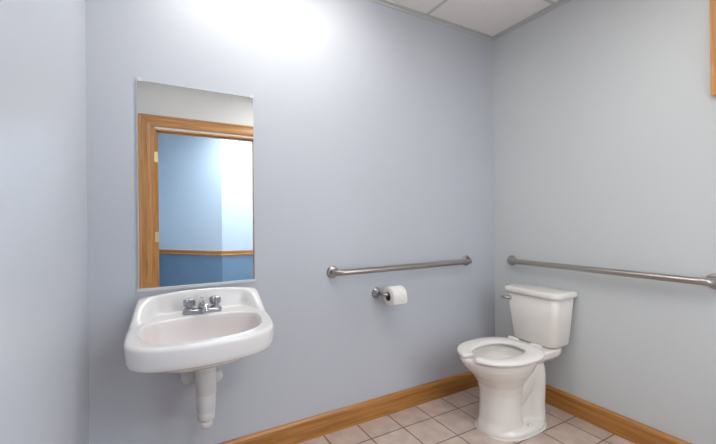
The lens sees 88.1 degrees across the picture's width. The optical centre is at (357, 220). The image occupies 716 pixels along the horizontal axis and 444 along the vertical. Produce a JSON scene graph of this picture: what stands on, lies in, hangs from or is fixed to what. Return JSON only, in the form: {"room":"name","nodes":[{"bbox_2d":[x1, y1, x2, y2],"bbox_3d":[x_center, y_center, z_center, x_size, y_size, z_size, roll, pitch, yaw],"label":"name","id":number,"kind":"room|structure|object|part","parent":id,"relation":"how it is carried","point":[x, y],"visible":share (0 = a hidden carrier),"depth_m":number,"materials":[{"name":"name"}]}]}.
{"room":"public restroom","nodes":[
{"label":"public restroom","id":0,"kind":"room"},
{"bbox_2d":[0,0,88,443],"bbox_3d":[-0.627,-0.067,0.562,0.110,2.420,2.035,-1,0,-29],"label":"wall","id":1,"kind":"structure","parent":0,"point":[44,347],"depth_m":0.86,"materials":[{"name":"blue paint"}]},
{"bbox_2d":[85,0,494,443],"bbox_3d":[-0.084,-0.072,2.101,2.570,2.420,0.110,-1,0,-29],"label":"wall","id":2,"kind":"structure","parent":0,"point":[373,122],"depth_m":1.96,"materials":[{"name":"blue paint"}]},
{"bbox_2d":[180,371,194,383],"bbox_3d":[-0.737,0.600,1.599,0.056,0.192,0.116,-1,0,-29],"label":"shutoff valve","id":3,"kind":"object","parent":2,"relation":"attached to","point":[187,377],"visible":0.43,"depth_m":1.56,"materials":[{"name":"white plastic"}]},
{"bbox_2d":[136,77,255,291],"bbox_3d":[-0.716,-0.152,1.675,0.494,0.904,0.010,-1,0,-29],"label":"mirror","id":4,"kind":"object","parent":2,"relation":"attached to","point":[196,186],"visible":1,"depth_m":1.66,"materials":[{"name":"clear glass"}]},
{"bbox_2d":[123,287,273,372],"bbox_3d":[-0.601,0.428,1.448,0.528,0.243,0.511,-1,0,-29],"label":"sink","id":5,"kind":"object","parent":2,"relation":"attached to","point":[159,338],"visible":0.94,"depth_m":1.44,"materials":[{"name":"white ceramic"}]},
{"bbox_2d":[182,295,221,314],"bbox_3d":[-0.645,0.361,1.549,0.156,0.069,0.149,-1,0,-29],"label":"faucet","id":6,"kind":"object","parent":5,"relation":"on","point":[203,307],"visible":1,"depth_m":1.56,"materials":[{"name":"silver metal"}]},
{"bbox_3d":[-0.714,0.357,1.565,0.046,0.052,0.048,-1,0,-29],"label":"handle","id":7,"kind":"part","parent":6,"relation":"part of","materials":[{"name":"silver metal"}]},
{"bbox_3d":[-0.668,0.387,1.590,0.156,0.019,0.052,-1,0,-29],"label":"plate","id":8,"kind":"part","parent":6,"relation":"part of","materials":[{"name":"silver metal"}]},
{"bbox_3d":[-0.644,0.360,1.546,0.036,0.049,0.144,-1,0,-29],"label":"spout","id":9,"kind":"part","parent":6,"relation":"part of","materials":[{"name":"silver metal"}]},
{"bbox_3d":[-0.623,0.356,1.616,0.046,0.052,0.048,-1,0,-29],"label":"handle","id":10,"kind":"part","parent":6,"relation":"part of","materials":[{"name":"silver metal"}]},
{"bbox_2d":[193,367,215,428],"bbox_3d":[-0.662,0.701,1.590,0.083,0.322,0.208,-1,0,-29],"label":"drain pipe","id":11,"kind":"object","parent":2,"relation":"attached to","point":[205,380],"visible":0.71,"depth_m":1.50,"materials":[{"name":"white plastic"}]},
{"bbox_2d":[216,366,222,382],"bbox_3d":[-0.639,0.608,1.654,0.056,0.210,0.116,-1,0,-29],"label":"shutoff valve","id":12,"kind":"object","parent":2,"relation":"attached to","point":[219,374],"visible":0.18,"depth_m":1.62,"materials":[{"name":"white plastic"}]},
{"bbox_2d":[218,371,477,443],"bbox_3d":[-0.042,1.083,2.045,2.350,0.109,0.018,-1,0,-29],"label":"baseboard","id":13,"kind":"structure","parent":2,"relation":"attached to","point":[296,432],"depth_m":2.05,"materials":[{"name":"brown wood"}]},
{"bbox_2d":[372,287,406,297],"bbox_3d":[0.180,0.418,2.126,0.176,0.062,0.101,-1,0,-29],"label":"toilet paper holder","id":14,"kind":"object","parent":2,"relation":"attached to","point":[376,292],"visible":0.71,"depth_m":2.12,"materials":[{"name":"silver metal"}]},
{"bbox_3d":[0.113,0.419,2.129,0.062,0.062,0.030,-1,0,-29],"label":"wall plate","id":15,"kind":"part","parent":14,"relation":"part of","materials":[{"name":"silver metal"}]},
{"bbox_3d":[0.187,0.418,2.127,0.145,0.018,0.087,-1,0,-29],"label":"arm","id":16,"kind":"part","parent":14,"relation":"part of","materials":[{"name":"silver metal"}]},
{"bbox_2d":[383,285,407,305],"bbox_3d":[0.210,0.430,2.099,0.096,0.110,0.111,-1,0,-29],"label":"toilet paper roll","id":17,"kind":"object","parent":14,"relation":"on","point":[398,295],"visible":0.96,"depth_m":2.06,"materials":[{"name":"white paper"}]},
{"bbox_2d":[327,256,471,277],"bbox_3d":[0.312,0.276,2.218,1.064,0.068,0.072,-1,0,-29],"label":"grab bar","id":18,"kind":"object","parent":2,"relation":"attached to","point":[332,271],"visible":1,"depth_m":2.12,"materials":[{"name":"silver metal"}]},
{"bbox_2d":[369,0,569,40],"bbox_3d":[0.433,-1.276,1.167,2.350,0.022,2.035,-1,0,-29],"label":"trim","id":19,"kind":"structure","parent":2,"relation":"attached to","point":[387,3],"depth_m":2.33,"materials":[{"name":"grey metal"}]},
{"bbox_2d":[299,386,633,443],"bbox_3d":[0.455,1.163,1.167,2.570,0.060,2.255,-1,0,-29],"label":"floor","id":20,"kind":"structure","parent":0,"point":[450,419],"depth_m":2.00,"materials":[{"name":"beige tile"}]},
{"bbox_2d":[457,283,577,441],"bbox_3d":[0.875,0.769,2.099,0.684,0.719,0.398,-1,0,-29],"label":"toilet","id":21,"kind":"object","parent":20,"relation":"on","point":[510,374],"visible":1,"depth_m":2.05,"materials":[{"name":"white ceramic"}]},
{"bbox_3d":[0.773,0.721,2.042,0.450,0.021,0.398,-1,0,-29],"label":"seat","id":22,"kind":"part","parent":21,"relation":"part of","materials":[{"name":"white plastic"}]},
{"bbox_3d":[0.922,0.480,2.303,0.032,0.028,0.056,-1,0,-29],"label":"flush handle","id":23,"kind":"part","parent":21,"relation":"part of","materials":[{"name":"silver metal"}]},
{"bbox_3d":[0.866,0.932,2.098,0.658,0.394,0.359,-1,0,-29],"label":"bowl","id":24,"kind":"part","parent":21,"relation":"part of","materials":[{"name":"white ceramic"}]},
{"bbox_3d":[1.083,0.585,2.222,0.175,0.290,0.338,-1,0,-29],"label":"tank","id":25,"kind":"part","parent":21,"relation":"part of","materials":[{"name":"white ceramic"}]},
{"bbox_3d":[1.081,0.425,2.222,0.199,0.035,0.368,-1,0,-29],"label":"tank lid","id":26,"kind":"part","parent":21,"relation":"part of","materials":[{"name":"white ceramic"}]},
{"bbox_2d":[388,0,558,35],"bbox_3d":[0.432,-1.312,1.167,2.570,0.050,2.255,-1,0,-29],"label":"ceiling","id":27,"kind":"structure","parent":0,"point":[489,17],"depth_m":2.28,"materials":[{"name":"tile"}]},
{"bbox_2d":[492,0,715,443],"bbox_3d":[1.515,-0.087,1.772,0.110,2.420,2.035,-1,0,-29],"label":"wall","id":28,"kind":"structure","parent":0,"point":[604,111],"depth_m":1.93,"materials":[{"name":"grey paint"}]},
{"bbox_2d":[507,255,715,288],"bbox_3d":[1.266,0.268,2.034,0.072,0.068,1.098,-1,0,-29],"label":"grab bar","id":29,"kind":"object","parent":28,"relation":"attached to","point":[710,280],"visible":1,"depth_m":1.85,"materials":[{"name":"silver metal"}]},
{"bbox_2d":[545,384,691,443],"bbox_3d":[1.474,1.069,1.733,0.018,0.109,2.017,-1,0,-29],"label":"baseboard","id":30,"kind":"structure","parent":28,"relation":"attached to","point":[636,432],"depth_m":1.97,"materials":[{"name":"brown wood"}]},
{"bbox_2d":[710,0,715,95],"bbox_3d":[1.657,-0.858,1.374,0.022,0.640,0.525,-1,0,-29],"label":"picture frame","id":31,"kind":"object","parent":28,"relation":"attached to","point":[712,2],"visible":1,"depth_m":1.59,"materials":[{"name":"brown wood"}]}
]}

